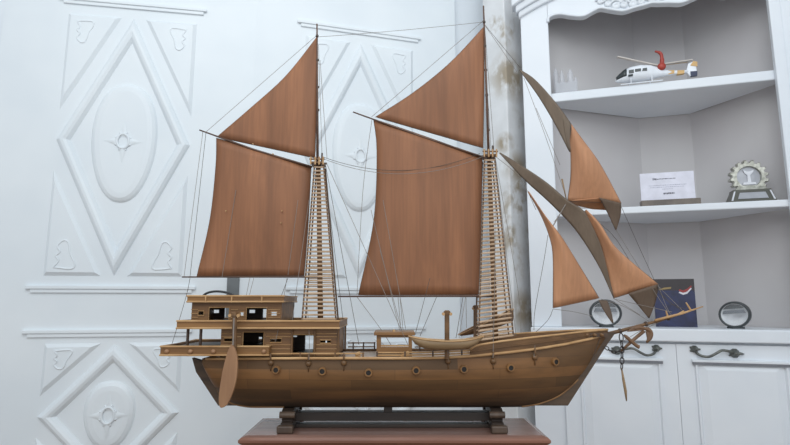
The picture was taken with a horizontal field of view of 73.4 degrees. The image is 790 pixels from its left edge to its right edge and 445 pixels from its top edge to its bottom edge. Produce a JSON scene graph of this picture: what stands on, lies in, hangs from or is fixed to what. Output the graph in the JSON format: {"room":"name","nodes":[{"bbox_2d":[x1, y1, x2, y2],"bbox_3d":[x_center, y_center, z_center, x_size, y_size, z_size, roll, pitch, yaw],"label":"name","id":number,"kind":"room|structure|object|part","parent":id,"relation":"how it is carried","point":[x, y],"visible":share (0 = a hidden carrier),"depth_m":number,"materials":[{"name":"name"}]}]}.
{"room":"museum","nodes":[
{"label":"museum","id":0,"kind":"room"},
{"bbox_2d":[0,0,5,42],"bbox_3d":[-2.040,-0.108,1.805,1.215,2.750,0.100,1,-9,-10],"label":"wall","id":1,"kind":"structure","parent":0,"point":[2,2],"depth_m":1.96,"materials":[{"name":"white paint"}]},
{"bbox_2d":[0,0,257,444],"bbox_3d":[-0.983,0.050,1.882,0.893,2.440,0.090,1,-9,-10],"label":"door","id":2,"kind":"structure","parent":1,"relation":"in","point":[104,104],"depth_m":1.89,"materials":[{"name":"white paint"}]},
{"bbox_3d":[-1.098,0.798,1.749,0.180,0.173,0.010,1,-9,-10],"label":"corner panel","id":3,"kind":"part","parent":2,"relation":"part of","materials":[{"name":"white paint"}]},
{"bbox_3d":[-1.098,0.498,1.794,0.180,0.173,0.010,1,-9,-10],"label":"corner panel","id":4,"kind":"part","parent":2,"relation":"part of","materials":[{"name":"white paint"}]},
{"bbox_3d":[-1.120,-0.001,1.865,0.185,0.376,0.010,1,-9,-10],"label":"corner panel","id":5,"kind":"part","parent":2,"relation":"part of","materials":[{"name":"white paint"}]},
{"bbox_3d":[-1.120,-0.591,1.953,0.185,0.376,0.010,1,-9,-10],"label":"corner panel","id":6,"kind":"part","parent":2,"relation":"part of","materials":[{"name":"white paint"}]},
{"bbox_3d":[-0.988,0.382,1.831,0.544,0.025,0.011,1,-9,-10],"label":"moulding","id":7,"kind":"part","parent":2,"relation":"part of","materials":[{"name":"white paint"}]},
{"bbox_3d":[-0.968,0.651,1.791,0.448,0.466,0.016,1,-9,-10],"label":"diamond moulding","id":8,"kind":"part","parent":2,"relation":"part of","materials":[{"name":"white paint"}]},
{"bbox_3d":[-0.968,0.651,1.791,0.165,0.224,0.016,1,-9,-10],"label":"oval panel","id":9,"kind":"part","parent":2,"relation":"part of","materials":[{"name":"white paint"}]},
{"bbox_3d":[-0.988,0.234,1.853,0.552,0.025,0.011,1,-9,-10],"label":"moulding","id":10,"kind":"part","parent":2,"relation":"part of","materials":[{"name":"white paint"}]},
{"bbox_3d":[-0.987,-0.293,1.929,0.455,0.972,0.016,1,-9,-10],"label":"diamond moulding","id":11,"kind":"part","parent":2,"relation":"part of","materials":[{"name":"white paint"}]},
{"bbox_3d":[-0.987,-0.293,1.929,0.225,0.448,0.016,1,-9,-10],"label":"oval panel","id":12,"kind":"part","parent":2,"relation":"part of","materials":[{"name":"white paint"}]},
{"bbox_3d":[-0.988,-0.822,2.011,0.524,0.025,0.011,1,-9,-10],"label":"moulding","id":13,"kind":"part","parent":2,"relation":"part of","materials":[{"name":"white paint"}]},
{"bbox_3d":[-0.838,0.505,1.839,0.180,0.173,0.010,1,-9,-10],"label":"corner panel","id":14,"kind":"part","parent":2,"relation":"part of","materials":[{"name":"white paint"}]},
{"bbox_3d":[-0.855,0.005,1.911,0.185,0.376,0.010,1,-9,-10],"label":"corner panel","id":15,"kind":"part","parent":2,"relation":"part of","materials":[{"name":"white paint"}]},
{"bbox_3d":[-0.838,0.805,1.794,0.180,0.173,0.010,1,-9,-10],"label":"corner panel","id":16,"kind":"part","parent":2,"relation":"part of","materials":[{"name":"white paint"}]},
{"bbox_3d":[-0.855,-0.584,1.999,0.185,0.376,0.010,1,-9,-10],"label":"corner panel","id":17,"kind":"part","parent":2,"relation":"part of","materials":[{"name":"white paint"}]},
{"bbox_3d":[-0.626,0.256,1.882,0.122,0.030,0.044,3,-9,-18],"label":"lever","id":18,"kind":"part","parent":2,"relation":"part of","materials":[{"name":"black metal"}]},
{"bbox_3d":[-0.588,0.266,1.921,0.043,0.242,0.007,1,-9,-10],"label":"handle","id":19,"kind":"part","parent":2,"relation":"part of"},
{"bbox_2d":[454,0,716,409],"bbox_3d":[1.169,0.004,2.555,1.950,2.750,0.100,2,-9,-16],"label":"wall","id":20,"kind":"structure","parent":0,"point":[466,11],"depth_m":2.34,"materials":[{"name":"white paint"}]},
{"bbox_2d":[240,0,461,437],"bbox_3d":[-0.143,0.080,2.086,0.843,2.440,0.063,2,-9,-16],"label":"door","id":21,"kind":"structure","parent":20,"relation":"in","point":[360,73],"depth_m":2.12,"materials":[{"name":"white paint"}]},
{"bbox_3d":[-0.141,0.263,2.045,0.552,0.025,0.011,2,-9,-16],"label":"moulding","id":22,"kind":"part","parent":21,"relation":"part of","materials":[{"name":"white paint"}]},
{"bbox_3d":[-0.270,0.025,2.043,0.185,0.376,0.010,2,-9,-16],"label":"corner panel","id":23,"kind":"part","parent":21,"relation":"part of","materials":[{"name":"white paint"}]},
{"bbox_3d":[-0.270,-0.564,2.131,0.185,0.376,0.010,2,-9,-16],"label":"corner panel","id":24,"kind":"part","parent":21,"relation":"part of","materials":[{"name":"white paint"}]},
{"bbox_3d":[-0.248,0.525,1.974,0.180,0.173,0.010,2,-9,-16],"label":"corner panel","id":25,"kind":"part","parent":21,"relation":"part of","materials":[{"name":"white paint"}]},
{"bbox_3d":[-0.140,-0.264,2.121,0.455,0.972,0.016,2,-9,-16],"label":"diamond moulding","id":26,"kind":"part","parent":21,"relation":"part of","materials":[{"name":"white paint"}]},
{"bbox_3d":[-0.140,-0.264,2.121,0.225,0.448,0.016,2,-9,-16],"label":"oval panel","id":27,"kind":"part","parent":21,"relation":"part of","materials":[{"name":"white paint"}]},
{"bbox_3d":[-0.121,0.680,1.985,0.448,0.466,0.016,2,-9,-16],"label":"diamond moulding","id":28,"kind":"part","parent":21,"relation":"part of","materials":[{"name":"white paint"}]},
{"bbox_3d":[-0.141,-0.793,2.203,0.524,0.025,0.011,2,-9,-16],"label":"moulding","id":29,"kind":"part","parent":21,"relation":"part of","materials":[{"name":"white paint"}]},
{"bbox_3d":[-0.121,0.680,1.985,0.165,0.224,0.016,2,-9,-16],"label":"oval panel","id":30,"kind":"part","parent":21,"relation":"part of","materials":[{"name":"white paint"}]},
{"bbox_3d":[-0.141,0.411,2.022,0.544,0.025,0.011,2,-9,-16],"label":"moulding","id":31,"kind":"part","parent":21,"relation":"part of","materials":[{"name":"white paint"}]},
{"bbox_3d":[-0.012,-0.553,2.205,0.185,0.376,0.010,2,-9,-16],"label":"corner panel","id":32,"kind":"part","parent":21,"relation":"part of","materials":[{"name":"white paint"}]},
{"bbox_3d":[0.005,0.536,2.047,0.180,0.173,0.010,2,-9,-16],"label":"corner panel","id":33,"kind":"part","parent":21,"relation":"part of","materials":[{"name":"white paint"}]},
{"bbox_2d":[483,0,535,426],"bbox_3d":[0.450,-0.062,2.111,0.110,2.750,0.113,7,-11,-39],"label":"column","id":34,"kind":"structure","parent":20,"relation":"attached to","point":[505,84],"depth_m":2.10,"materials":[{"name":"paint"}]},
{"bbox_3d":[-0.300,1.141,0.698,4.600,0.050,4.800,0,-9,0],"label":"floor","id":35,"kind":"structure","parent":0,"visible":0},
{"bbox_2d":[238,418,550,444],"bbox_3d":[-0.001,0.768,0.959,0.551,0.765,0.165,0,-9,0],"label":"display table","id":36,"kind":"object","parent":35,"relation":"on","point":[521,431],"visible":0.83,"depth_m":0.94,"materials":[{"name":"red wood"}]},
{"bbox_2d":[276,407,507,433],"bbox_3d":[-0.005,0.370,1.016,0.418,0.039,0.122,0,-9,0],"label":"stand","id":37,"kind":"object","parent":36,"relation":"on","point":[291,417],"visible":0.88,"depth_m":1.00,"materials":[{"name":"brown wood"}]},
{"bbox_2d":[159,6,702,407],"bbox_3d":[0.092,-0.059,1.069,1.033,0.827,0.224,0,-9,-1],"label":"model sailing ship","id":38,"kind":"object","parent":37,"relation":"on","point":[426,240],"visible":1,"depth_m":1.06,"materials":[{"name":"brown wood"}]},
{"bbox_3d":[-0.378,0.215,0.967,0.006,0.046,0.005,0,-9,0],"label":"gallery post","id":39,"kind":"part","parent":38,"relation":"part of","materials":[{"name":"brown wood"}]},
{"bbox_3d":[-0.355,0.215,0.967,0.005,0.046,0.006,5,-10,-30],"label":"gallery post","id":40,"kind":"part","parent":38,"relation":"part of","materials":[{"name":"brown wood"}]},
{"bbox_3d":[-0.324,0.250,1.034,0.197,0.003,0.174,0,-9,0],"label":"rail","id":41,"kind":"part","parent":38,"relation":"part of","materials":[{"name":"brown wood"}]},
{"bbox_3d":[-0.324,0.235,1.036,0.197,0.003,0.174,0,-9,0],"label":"rail","id":42,"kind":"part","parent":38,"relation":"part of","materials":[{"name":"brown wood"}]},
{"bbox_3d":[-0.328,0.171,0.987,0.039,0.028,0.002,0,-9,0],"label":"door frame","id":43,"kind":"part","parent":38,"relation":"part of","materials":[{"name":"brown wood"}]},
{"bbox_3d":[-0.286,0.197,0.944,0.012,0.067,0.009,0,-9,0],"label":"davit post","id":44,"kind":"part","parent":38,"relation":"part of","materials":[{"name":"brown wood"}]},
{"bbox_3d":[-0.296,0.157,1.048,0.181,0.003,0.136,0,-9,0],"label":"rail","id":45,"kind":"part","parent":38,"relation":"part of","materials":[{"name":"brown wood"}]},
{"bbox_3d":[-0.296,0.146,1.050,0.181,0.003,0.136,0,-9,0],"label":"rail","id":46,"kind":"part","parent":38,"relation":"part of","materials":[{"name":"brown wood"}]},
{"bbox_3d":[-0.258,0.171,0.987,0.039,0.028,0.002,0,-9,0],"label":"door frame","id":47,"kind":"part","parent":38,"relation":"part of","materials":[{"name":"brown wood"}]},
{"bbox_3d":[-0.249,0.191,1.043,0.297,0.003,0.165,0,-9,0],"label":"rail","id":48,"kind":"part","parent":38,"relation":"part of","materials":[{"name":"brown wood"}]},
{"bbox_3d":[-0.249,0.204,1.041,0.297,0.003,0.165,0,-9,0],"label":"rail","id":49,"kind":"part","parent":38,"relation":"part of","materials":[{"name":"brown wood"}]},
{"bbox_3d":[-0.189,0.220,0.970,0.004,0.048,0.004,0,-9,0],"label":"cabin post","id":50,"kind":"part","parent":38,"relation":"part of","materials":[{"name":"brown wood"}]},
{"bbox_3d":[-0.169,0.223,0.971,0.041,0.037,0.002,0,-9,0],"label":"door frame","id":51,"kind":"part","parent":38,"relation":"part of","materials":[{"name":"brown wood"}]},
{"bbox_3d":[-0.147,0.220,0.970,0.004,0.048,0.004,0,-9,0],"label":"cabin post","id":52,"kind":"part","parent":38,"relation":"part of","materials":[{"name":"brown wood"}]},
{"bbox_3d":[-0.160,0.237,0.958,0.208,0.004,0.005,0,-9,3],"label":"railing","id":53,"kind":"part","parent":38,"relation":"part of","materials":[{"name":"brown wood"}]},
{"bbox_3d":[-0.104,0.220,0.970,0.004,0.048,0.004,0,-9,0],"label":"cabin post","id":54,"kind":"part","parent":38,"relation":"part of","materials":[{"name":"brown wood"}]},
{"bbox_3d":[-0.104,0.240,1.105,0.004,0.048,0.004,0,-9,0],"label":"cabin post","id":55,"kind":"part","parent":38,"relation":"part of","materials":[{"name":"brown wood"}]},
{"bbox_3d":[-0.070,0.254,1.116,0.058,0.003,0.003,0,-9,-1],"label":"railing","id":56,"kind":"part","parent":38,"relation":"part of","materials":[{"name":"brown wood"}]},
{"bbox_3d":[-0.001,0.234,1.008,0.052,0.003,0.003,0,-9,0],"label":"sill","id":57,"kind":"part","parent":38,"relation":"part of","materials":[{"name":"brown wood"}]},
{"bbox_3d":[0.051,0.233,0.955,0.169,0.006,0.005,0,-9,-1],"label":"railing","id":58,"kind":"part","parent":38,"relation":"part of","materials":[{"name":"brown wood"}]},
{"bbox_3d":[0.051,0.237,0.955,0.169,0.006,0.005,0,-9,-1],"label":"rail","id":59,"kind":"part","parent":38,"relation":"part of","materials":[{"name":"brown wood"}]},
{"bbox_3d":[0.093,0.203,0.951,0.009,0.082,0.009,4,-9,-22],"label":"davit post","id":60,"kind":"part","parent":38,"relation":"part of","materials":[{"name":"brown wood"}]},
{"bbox_3d":[0.167,0.215,1.100,0.010,0.078,0.009,-4,-9,22],"label":"davit post","id":61,"kind":"part","parent":38,"relation":"part of","materials":[{"name":"brown wood"}]},
{"bbox_3d":[0.277,0.233,1.086,0.293,0.035,0.015,-2,-9,15],"label":"cap rail","id":62,"kind":"part","parent":38,"relation":"part of","materials":[{"name":"brown wood"}]},
{"bbox_3d":[0.277,0.218,0.990,0.293,0.035,0.015,2,-9,-15],"label":"cap rail","id":63,"kind":"part","parent":38,"relation":"part of","materials":[{"name":"brown wood"}]},
{"bbox_3d":[0.419,0.246,1.023,0.029,0.015,0.008,0,-9,0],"label":"chain","id":64,"kind":"part","parent":38,"relation":"part of","materials":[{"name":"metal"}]},
{"bbox_3d":[0.434,0.247,1.017,0.009,0.070,0.009,-8,-12,44],"label":"chain","id":65,"kind":"part","parent":38,"relation":"part of","materials":[{"name":"metal"}]},
{"bbox_3d":[0.482,0.217,1.027,0.038,0.033,0.008,0,-9,0],"label":"arm","id":66,"kind":"part","parent":38,"relation":"part of","materials":[{"name":"brown wood"}]},
{"bbox_2d":[511,0,789,444],"bbox_3d":[0.988,0.092,1.959,1.005,2.400,0.384,-3,-9,16],"label":"display cabinet","id":67,"kind":"object","parent":35,"relation":"on","point":[708,383],"visible":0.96,"depth_m":1.98,"materials":[{"name":"white paint"}]},
{"bbox_3d":[0.942,-0.942,1.957,1.005,0.165,0.060,-3,-9,16],"label":"cornice","id":68,"kind":"part","parent":67,"relation":"part of","materials":[{"name":"white paint"}]},
{"bbox_3d":[0.945,-0.917,1.963,0.977,0.153,0.041,-3,-9,16],"label":"cornice","id":69,"kind":"part","parent":67,"relation":"part of","materials":[{"name":"white paint"}]},
{"bbox_3d":[0.947,-0.895,1.966,0.957,0.143,0.027,-3,-9,16],"label":"cornice","id":70,"kind":"part","parent":67,"relation":"part of","materials":[{"name":"white paint"}]},
{"bbox_3d":[0.760,0.800,1.748,0.255,0.696,0.010,-3,-9,16],"label":"raised panel","id":71,"kind":"part","parent":67,"relation":"part of","materials":[{"name":"white paint"}]},
{"bbox_3d":[0.763,0.799,1.762,0.358,0.782,0.018,-3,-9,16],"label":"cabinet door","id":72,"kind":"part","parent":67,"relation":"part of","materials":[{"name":"white paint"}]},
{"bbox_3d":[0.759,0.461,1.797,0.271,0.009,0.014,-3,-9,16],"label":"ledge moulding","id":73,"kind":"part","parent":67,"relation":"part of","materials":[{"name":"white paint"}]},
{"bbox_3d":[0.808,0.429,1.781,0.167,0.038,0.027,-3,-9,16],"label":"handle","id":74,"kind":"part","parent":67,"relation":"part of","materials":[{"name":"grey metal"}]},
{"bbox_2d":[615,50,696,84],"bbox_3d":[0.970,-0.573,1.960,0.287,0.128,0.101,0,-9,0],"label":"helicopter","id":75,"kind":"object","parent":67,"relation":"on","point":[650,71],"visible":0.96,"depth_m":1.95,"materials":[{"name":"white paint"}]},
{"bbox_3d":[0.899,-0.596,1.961,0.146,0.044,0.012,-1,-9,5],"label":"rotor blade","id":76,"kind":"part","parent":75,"relation":"part of","materials":[{"name":"beige plastic"}]},
{"bbox_3d":[1.032,-0.589,1.951,0.121,0.020,0.016,0,-9,0],"label":"rotor blade","id":77,"kind":"part","parent":75,"relation":"part of","materials":[{"name":"beige plastic"}]},
{"bbox_2d":[531,325,789,343],"bbox_3d":[1.000,0.397,1.909,0.976,0.042,0.351,-3,-9,16],"label":"countertop","id":78,"kind":"structure","parent":67,"relation":"on","point":[702,333],"depth_m":1.73,"materials":[{"name":"white paint"}]},
{"bbox_2d":[589,299,621,326],"bbox_3d":[0.751,0.324,1.893,0.108,0.097,0.071,-3,-9,16],"label":"mirror","id":79,"kind":"object","parent":78,"relation":"on","point":[598,316],"visible":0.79,"depth_m":1.88,"materials":[{"name":"silver metal"}]},
{"bbox_2d":[653,279,697,326],"bbox_3d":[1.006,0.289,1.907,0.133,0.170,0.014,-3,-9,16],"label":"picture card","id":80,"kind":"object","parent":78,"relation":"on","point":[681,291],"visible":0.91,"depth_m":1.90,"materials":[{"name":"blue paper"}]},
{"bbox_2d":[718,301,751,328],"bbox_3d":[1.151,0.312,1.792,0.094,0.090,0.075,-8,-12,42],"label":"mirror","id":81,"kind":"object","parent":78,"relation":"on","point":[733,314],"visible":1,"depth_m":1.78,"materials":[{"name":"silver metal"}]},
{"bbox_2d":[551,70,774,117],"bbox_3d":[0.996,-0.473,2.070,0.805,0.036,0.294,-3,-9,16],"label":"shelf","id":82,"kind":"object","parent":67,"relation":"attached to","point":[688,98],"depth_m":1.99,"materials":[{"name":"white paint"}]},
{"bbox_3d":[0.998,-0.354,2.060,0.905,1.488,0.313,-3,-9,16],"label":"panel","id":83,"kind":"part","parent":67,"relation":"part of","materials":[{"name":"white wood"}]},
{"bbox_2d":[639,171,700,205],"bbox_3d":[0.984,-0.119,1.906,0.192,0.125,0.040,-3,-9,16],"label":"plaque","id":84,"kind":"object","parent":67,"relation":"on","point":[665,188],"visible":0.99,"depth_m":1.90,"materials":[{"name":"white paper"}]},
{"bbox_2d":[557,199,788,223],"bbox_3d":[0.996,-0.029,2.004,0.805,0.025,0.294,-3,-9,16],"label":"shelf","id":85,"kind":"object","parent":67,"relation":"attached to","point":[724,212],"depth_m":1.90,"materials":[{"name":"white paint"}]},
{"bbox_3d":[1.041,0.419,1.712,0.156,0.038,0.027,-3,-9,16],"label":"handle","id":86,"kind":"part","parent":67,"relation":"part of","materials":[{"name":"grey metal"}]},
{"bbox_3d":[1.116,0.784,1.658,0.378,0.782,0.018,-3,-9,16],"label":"cabinet door","id":87,"kind":"part","parent":67,"relation":"part of","materials":[{"name":"white paint"}]},
{"bbox_3d":[1.105,0.446,1.695,0.277,0.009,0.014,-3,-9,16],"label":"ledge moulding","id":88,"kind":"part","parent":67,"relation":"part of","materials":[{"name":"white paint"}]},
{"bbox_3d":[1.105,0.785,1.646,0.261,0.696,0.010,-3,-9,16],"label":"raised panel","id":89,"kind":"part","parent":67,"relation":"part of","materials":[{"name":"white paint"}]},
{"bbox_2d":[726,160,776,201],"bbox_3d":[1.236,-0.141,1.854,0.140,0.154,0.066,-3,-9,16],"label":"trophy","id":90,"kind":"object","parent":67,"relation":"on","point":[749,179],"visible":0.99,"depth_m":1.84,"materials":[{"name":"grey metal"}]},
{"bbox_3d":[1.228,-0.094,1.820,0.092,0.022,0.007,-3,-9,16],"label":"engraved plate","id":91,"kind":"part","parent":90,"relation":"part of","materials":[{"name":"silver metal"}]}
]}

